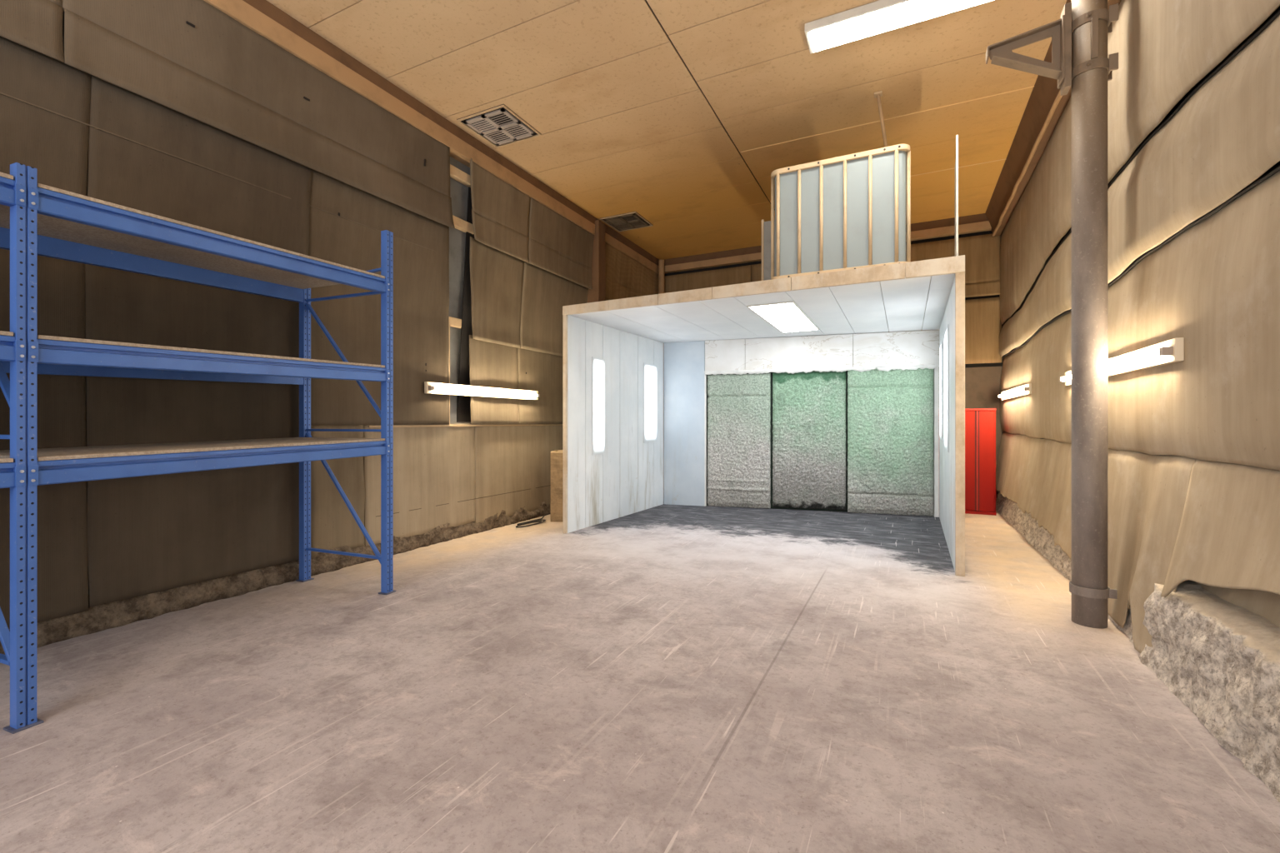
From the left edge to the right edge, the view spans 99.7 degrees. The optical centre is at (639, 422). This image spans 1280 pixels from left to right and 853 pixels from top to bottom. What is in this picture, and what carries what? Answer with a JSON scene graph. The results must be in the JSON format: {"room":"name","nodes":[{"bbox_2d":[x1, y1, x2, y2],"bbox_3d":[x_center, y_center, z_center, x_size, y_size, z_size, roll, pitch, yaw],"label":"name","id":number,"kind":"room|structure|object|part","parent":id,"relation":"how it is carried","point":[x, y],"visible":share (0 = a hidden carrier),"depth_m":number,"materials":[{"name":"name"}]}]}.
{"room":"paint spray workshop","nodes":[
{"label":"paint spray workshop","id":0,"kind":"room"},
{"bbox_2d":[0,0,658,629],"bbox_3d":[-2.777,-1.000,5.541,0.671,4.800,13.900,0,0,26],"label":"wall","id":1,"kind":"structure","parent":0,"point":[178,110],"depth_m":4.41,"materials":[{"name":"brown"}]},
{"bbox_2d":[0,502,550,654],"bbox_3d":[-2.793,1.275,5.382,0.158,0.250,13.600,0,0,26],"label":"stone wall base","id":2,"kind":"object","parent":1,"relation":"attached to","point":[119,613],"depth_m":4.29,"materials":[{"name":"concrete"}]},
{"bbox_2d":[203,0,658,274],"bbox_3d":[-2.635,-3.185,5.304,0.195,0.170,13.600,0,0,26],"label":"ceiling beam","id":3,"kind":"structure","parent":1,"relation":"attached to","point":[240,11],"depth_m":5.38,"materials":[{"name":"brown wood"}]},
{"bbox_2d":[242,0,659,265],"bbox_3d":[-2.662,-3.332,5.317,0.235,0.134,13.600,0,0,26],"label":"trim","id":4,"kind":"structure","parent":1,"relation":"attached to","point":[264,7],"depth_m":5.64,"materials":[{"name":"brown wood"}]},
{"bbox_2d":[424,381,539,399],"bbox_3d":[-1.940,-0.385,6.946,0.114,0.130,2.040,0,0,26],"label":"tube light","id":5,"kind":"object","parent":1,"relation":"attached to","point":[429,387],"visible":1,"depth_m":6.72,"materials":[{"name":"white plastic"}]},
{"bbox_2d":[586,220,605,303],"bbox_3d":[-0.739,-0.970,9.069,0.240,4.740,0.230,0,0,26],"label":"trim","id":6,"kind":"structure","parent":1,"relation":"attached to","point":[597,293],"depth_m":8.96,"materials":[{"name":"brown wood"}]},
{"bbox_2d":[0,504,1279,852],"bbox_3d":[0.150,1.525,4.048,7.300,0.250,14.200,0,0,26],"label":"floor","id":7,"kind":"structure","parent":0,"point":[663,678],"depth_m":2.58,"materials":[{"name":"concrete"}]},
{"bbox_2d":[0,162,395,734],"bbox_3d":[-3.280,-0.080,2.658,1.047,2.960,4.274,0,0,21],"label":"shelving rack","id":8,"kind":"object","parent":7,"relation":"on","point":[38,219],"visible":1,"depth_m":3.18,"materials":[{"name":"blue metal"}]},
{"bbox_3d":[-2.813,0.246,2.453,0.003,0.094,0.033,0,0,21],"label":"plate","id":9,"kind":"part","parent":8,"relation":"part of","materials":[{"name":"blue metal"}]},
{"bbox_3d":[-2.813,-0.324,2.453,0.003,0.094,0.033,0,0,21],"label":"plate","id":10,"kind":"part","parent":8,"relation":"part of","materials":[{"name":"blue metal"}]},
{"bbox_3d":[-2.813,-1.031,2.453,0.003,0.094,0.033,0,0,21],"label":"plate","id":11,"kind":"part","parent":8,"relation":"part of","materials":[{"name":"blue metal"}]},
{"bbox_3d":[-2.836,1.395,2.484,0.092,0.010,0.100,0,0,21],"label":"foot plate","id":12,"kind":"part","parent":8,"relation":"part of","materials":[{"name":"grey metal"}]},
{"bbox_3d":[-2.798,0.246,2.491,0.003,0.094,0.033,0,0,21],"label":"plate","id":13,"kind":"part","parent":8,"relation":"part of","materials":[{"name":"blue metal"}]},
{"bbox_3d":[-2.798,-0.324,2.491,0.003,0.094,0.033,0,0,21],"label":"plate","id":14,"kind":"part","parent":8,"relation":"part of","materials":[{"name":"blue metal"}]},
{"bbox_3d":[-2.798,-1.031,2.491,0.003,0.094,0.033,0,0,21],"label":"plate","id":15,"kind":"part","parent":8,"relation":"part of","materials":[{"name":"blue metal"}]},
{"bbox_3d":[-2.962,1.395,4.776,0.092,0.010,0.100,0,0,21],"label":"foot plate","id":16,"kind":"part","parent":8,"relation":"part of","materials":[{"name":"metal"}]},
{"bbox_3d":[-2.073,1.395,4.427,0.092,0.010,0.100,0,0,21],"label":"foot plate","id":17,"kind":"part","parent":8,"relation":"part of","materials":[{"name":"metal"}]},
{"bbox_3d":[-2.051,0.215,4.396,0.003,0.094,0.033,0,0,21],"label":"plate","id":18,"kind":"part","parent":8,"relation":"part of","materials":[{"name":"blue metal"}]},
{"bbox_3d":[-2.051,-0.377,4.396,0.003,0.094,0.033,0,0,21],"label":"plate","id":19,"kind":"part","parent":8,"relation":"part of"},
{"bbox_3d":[-2.051,-1.101,4.396,0.003,0.094,0.033,0,0,21],"label":"plate","id":20,"kind":"part","parent":8,"relation":"part of","materials":[{"name":"blue metal"}]},
{"bbox_2d":[515,513,550,528],"bbox_3d":[-1.428,1.369,7.520,0.220,0.056,0.935,0,0,22],"label":"cable","id":21,"kind":"object","parent":7,"relation":"on","point":[538,521],"visible":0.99,"depth_m":7.41,"materials":[{"name":"black rubber"}]},
{"bbox_2d":[550,450,563,522],"bbox_3d":[-1.022,0.907,7.765,0.451,0.985,0.416,0,0,2],"label":"storage bin","id":22,"kind":"object","parent":7,"relation":"on","point":[557,457],"visible":0.41,"depth_m":7.56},
{"bbox_2d":[562,255,964,576],"bbox_3d":[1.771,-0.052,7.409,4.372,2.905,3.553,0,0,26],"label":"booth","id":23,"kind":"object","parent":7,"relation":"on","point":[691,336],"visible":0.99,"depth_m":7.65,"materials":[{"name":"white paint"}]},
{"bbox_3d":[-0.940,0.020,6.792,0.050,2.760,0.035,0,0,26],"label":"edge trim","id":24,"kind":"part","parent":23,"relation":"part of","materials":[{"name":"beige wood"}]},
{"bbox_2d":[592,356,604,455],"bbox_3d":[-0.565,-0.215,7.407,0.011,1.330,0.314,0,0,29],"label":"wall light","id":25,"kind":"object","parent":23,"relation":"attached to","point":[598,364],"visible":1,"depth_m":7.40,"materials":[{"name":"white plastic"}]},
{"bbox_3d":[-0.275,0.025,8.000,0.045,2.750,2.716,0,0,29],"label":"panel","id":26,"kind":"part","parent":23,"relation":"part of","materials":[{"name":"white metal"}]},
{"bbox_2d":[643,362,657,443],"bbox_3d":[0.170,-0.305,8.751,0.011,1.270,0.463,0,0,29],"label":"wall light","id":27,"kind":"object","parent":23,"relation":"attached to","point":[650,371],"visible":1,"depth_m":8.74,"materials":[{"name":"white plastic"}]},
{"bbox_3d":[0.747,0.025,9.102,0.705,2.750,0.050,0,0,17],"label":"panel","id":28,"kind":"part","parent":23,"relation":"part of","materials":[{"name":"white metal"}]},
{"bbox_2d":[706,373,770,509],"bbox_3d":[1.607,0.300,8.835,1.028,2.192,0.114,0,0,17],"label":"panel","id":29,"kind":"object","parent":23,"relation":"attached to","point":[738,465],"visible":1,"depth_m":8.81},
{"bbox_3d":[1.750,-1.366,7.388,4.344,0.032,3.426,0,0,26],"label":"ceiling panel","id":30,"kind":"part","parent":23,"relation":"part of","materials":[{"name":"white metal"}]},
{"bbox_3d":[0.985,-1.425,5.836,4.345,0.160,0.035,0,0,26],"label":"edge trim","id":31,"kind":"part","parent":23,"relation":"part of","materials":[{"name":"beige wood"}]},
{"bbox_2d":[761,219,774,280],"bbox_3d":[1.683,-2.040,6.838,0.285,1.080,0.040,0,0,26],"label":"roof panel","id":32,"kind":"object","parent":23,"relation":"on","point":[766,226],"visible":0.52,"depth_m":6.87,"materials":[{"name":"beige metal"}]},
{"bbox_2d":[746,301,819,332],"bbox_3d":[1.930,-1.349,7.085,0.540,0.016,2.020,0,0,26],"label":"ceiling light","id":33,"kind":"object","parent":23,"relation":"attached to","point":[787,317],"visible":1,"depth_m":6.84,"materials":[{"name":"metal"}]},
{"bbox_2d":[772,370,846,510],"bbox_3d":[2.663,0.280,8.524,1.116,2.188,0.078,0,0,17],"label":"panel","id":34,"kind":"object","parent":23,"relation":"attached to","point":[809,468],"visible":1,"depth_m":8.51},
{"bbox_3d":[2.740,0.278,8.484,3.483,2.245,0.100,0,0,17],"label":"filter frame","id":35,"kind":"part","parent":23,"relation":"part of","materials":[{"name":"green paint"}]},
{"bbox_2d":[770,144,910,279],"bbox_3d":[2.199,-2.099,5.907,1.358,1.185,0.967,0,0,26],"label":"metal panel","id":36,"kind":"object","parent":23,"relation":"on","point":[849,212],"visible":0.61,"depth_m":5.49,"materials":[{"name":"beige metal"}]},
{"bbox_3d":[2.200,-1.530,5.910,1.350,0.048,0.960,0,0,26],"label":"rail","id":37,"kind":"part","parent":36,"relation":"part of","materials":[{"name":"beige metal"}]},
{"bbox_3d":[2.200,-2.665,5.910,1.350,0.052,0.960,0,0,26],"label":"rail","id":38,"kind":"part","parent":36,"relation":"part of","materials":[{"name":"beige metal"}]},
{"bbox_2d":[847,368,933,516],"bbox_3d":[3.776,0.276,8.157,1.202,2.241,0.114,0,0,17],"label":"panel","id":39,"kind":"object","parent":23,"relation":"attached to","point":[890,413],"visible":1,"depth_m":8.12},
{"bbox_2d":[939,340,942,442],"bbox_3d":[4.074,-0.400,7.311,0.011,1.320,0.601,0,0,27],"label":"wall light","id":40,"kind":"object","parent":23,"relation":"attached to","point":[941,345],"visible":1,"depth_m":7.12,"materials":[{"name":"white plastic"}]},
{"bbox_3d":[4.076,-0.400,7.311,0.008,1.320,0.601,0,0,27],"label":"frame","id":41,"kind":"part","parent":40,"relation":"part of","materials":[{"name":"white plastic"}]},
{"bbox_2d":[944,324,948,452],"bbox_3d":[3.503,-0.365,6.178,0.011,1.390,0.735,0,0,27],"label":"wall light","id":42,"kind":"object","parent":23,"relation":"attached to","point":[946,334],"visible":1,"depth_m":6.07,"materials":[{"name":"white plastic"}]},
{"bbox_3d":[3.672,0.025,6.430,0.060,2.750,3.333,0,0,27],"label":"panel","id":43,"kind":"part","parent":23,"relation":"part of","materials":[{"name":"white metal"}]},
{"bbox_2d":[955,135,958,256],"bbox_3d":[3.098,-2.087,5.286,0.021,1.165,0.621,0,0,29],"label":"vertical pole","id":44,"kind":"object","parent":23,"relation":"on","point":[957,136],"visible":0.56,"depth_m":5.01,"materials":[{"name":"metal"}]},
{"bbox_3d":[2.916,0.007,4.918,0.075,2.785,0.040,0,0,26],"label":"edge trim","id":45,"kind":"part","parent":23,"relation":"part of","materials":[{"name":"beige wood"}]},
{"bbox_2d":[965,408,996,515],"bbox_3d":[5.042,0.598,8.470,0.865,1.605,0.450,0,0,26],"label":"tall cabinet","id":46,"kind":"object","parent":7,"relation":"on","point":[980,423],"visible":0.5,"depth_m":8.19,"materials":[{"name":"red metal"}]},
{"bbox_3d":[4.994,0.590,8.282,0.265,1.520,0.030,0,0,26],"label":"door panel","id":47,"kind":"part","parent":46,"relation":"part of","materials":[{"name":"red paint"}]},
{"bbox_3d":[5.236,0.590,8.163,0.205,1.520,0.030,0,0,26],"label":"door panel","id":48,"kind":"part","parent":46,"relation":"part of","materials":[{"name":"red paint"}]},
{"bbox_2d":[985,0,1118,629],"bbox_3d":[2.912,-0.999,3.849,0.746,4.798,0.247,0,0,26],"label":"pipe","id":49,"kind":"object","parent":7,"relation":"on","point":[1080,62],"visible":1,"depth_m":3.69,"materials":[{"name":"metal"}]},
{"bbox_3d":[2.785,-2.795,3.924,0.441,0.071,0.100,0,0,26],"label":"bracket arm","id":50,"kind":"part","parent":49,"relation":"part of","materials":[{"name":"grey metal"}]},
{"bbox_3d":[2.798,-2.578,3.918,0.414,0.244,0.100,0,0,26],"label":"bracket arm","id":51,"kind":"part","parent":49,"relation":"part of","materials":[{"name":"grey metal"}]},
{"bbox_3d":[3.002,-2.630,3.818,0.055,0.580,0.140,0,0,26],"label":"bracket plate","id":52,"kind":"part","parent":49,"relation":"part of","materials":[{"name":"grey metal"}]},
{"bbox_2d":[266,0,1066,259],"bbox_3d":[0.239,-3.522,4.004,7.100,0.256,14.200,0,0,26],"label":"ceiling","id":53,"kind":"structure","parent":0,"point":[680,115],"depth_m":5.49,"materials":[{"name":"beige wood"}]},
{"bbox_2d":[456,104,541,148],"bbox_3d":[-1.610,-3.388,6.216,0.670,0.023,0.670,0,0,26],"label":"ceiling vent","id":54,"kind":"object","parent":53,"relation":"in","point":[499,126],"visible":1,"depth_m":6.18,"materials":[{"name":"white metal"}]},
{"bbox_2d":[600,211,653,231],"bbox_3d":[-0.223,-3.388,9.155,0.670,0.023,0.670,0,0,26],"label":"ceiling vent","id":55,"kind":"object","parent":53,"relation":"in","point":[629,221],"visible":1,"depth_m":9.12,"materials":[{"name":"white metal"}]},
{"bbox_2d":[874,90,887,147],"bbox_3d":[3.055,-2.453,6.420,0.134,1.899,2.134,0,0,34],"label":"support rod","id":56,"kind":"object","parent":53,"relation":"attached to","point":[877,94],"visible":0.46,"depth_m":5.71,"materials":[{"name":"white metal"}]},
{"bbox_3d":[2.464,-3.389,5.586,0.080,0.019,0.080,0,0,26],"label":"mounting plate","id":57,"kind":"part","parent":56,"relation":"part of","materials":[{"name":"white metal"}]},
{"bbox_2d":[805,0,994,54],"bbox_3d":[2.287,-3.358,4.341,1.820,0.081,0.310,0,0,26],"label":"ceiling light","id":58,"kind":"object","parent":53,"relation":"attached to","point":[878,17],"visible":1,"depth_m":4.46,"materials":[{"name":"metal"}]},
{"bbox_2d":[657,230,1017,500],"bbox_3d":[3.197,-1.000,10.142,6.800,4.800,0.373,0,0,26],"label":"wall","id":59,"kind":"structure","parent":0,"point":[983,326],"depth_m":8.88,"materials":[{"name":"brown wood"}]},
{"bbox_2d":[658,260,664,294],"bbox_3d":[0.447,-0.975,11.188,0.120,4.750,0.120,0,0,26],"label":"trim","id":60,"kind":"structure","parent":59,"relation":"attached to","point":[661,262],"depth_m":11.13,"materials":[{"name":"brown wood"}]},
{"bbox_2d":[664,213,991,273],"bbox_3d":[3.123,-3.195,10.047,5.950,0.130,0.130,0,0,26],"label":"trim","id":61,"kind":"structure","parent":59,"relation":"attached to","point":[979,227],"depth_m":10.39,"materials":[{"name":"brown wood"}]},
{"bbox_3d":[3.115,0.240,10.087,6.500,2.280,0.045,0,0,26],"label":"panel","id":62,"kind":"part","parent":59,"relation":"part of","materials":[{"name":"red metal"}]},
{"bbox_2d":[995,0,1279,653],"bbox_3d":[3.089,-1.000,2.661,0.699,4.800,13.900,0,0,26],"label":"wall","id":63,"kind":"structure","parent":0,"point":[1193,93],"depth_m":3.08,"materials":[{"name":"beige fabric"}]},
{"bbox_2d":[997,383,1031,400],"bbox_3d":[5.201,-0.405,7.500,0.114,0.130,2.150,0,0,26],"label":"tube light","id":64,"kind":"object","parent":63,"relation":"attached to","point":[1026,389],"visible":0.88,"depth_m":7.23,"materials":[{"name":"white plastic"}]},
{"bbox_2d":[991,0,1109,236],"bbox_3d":[2.709,-3.000,2.624,0.058,0.060,13.502,0,0,26],"label":"trim","id":65,"kind":"structure","parent":63,"relation":"attached to","point":[1058,97],"depth_m":6.06,"materials":[{"name":"brown wood"}]},
{"bbox_2d":[985,0,1121,235],"bbox_3d":[2.920,-3.209,2.577,0.630,0.379,13.600,0,0,26],"label":"ceiling beam","id":66,"kind":"structure","parent":63,"relation":"attached to","point":[1045,91],"depth_m":6.14,"materials":[{"name":"brown wood"}]},
{"bbox_2d":[1059,337,1184,385],"bbox_3d":[3.509,-0.405,4.054,0.114,0.130,2.330,0,0,26],"label":"tube light","id":67,"kind":"object","parent":63,"relation":"attached to","point":[1172,351],"visible":0.78,"depth_m":3.35,"materials":[{"name":"white plastic"}]},
{"bbox_2d":[995,491,1279,803],"bbox_3d":[2.907,1.131,2.583,0.514,0.538,13.600,0,0,26],"label":"stone wall base","id":68,"kind":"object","parent":63,"relation":"attached to","point":[1219,657],"depth_m":2.50,"materials":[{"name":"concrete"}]}
]}

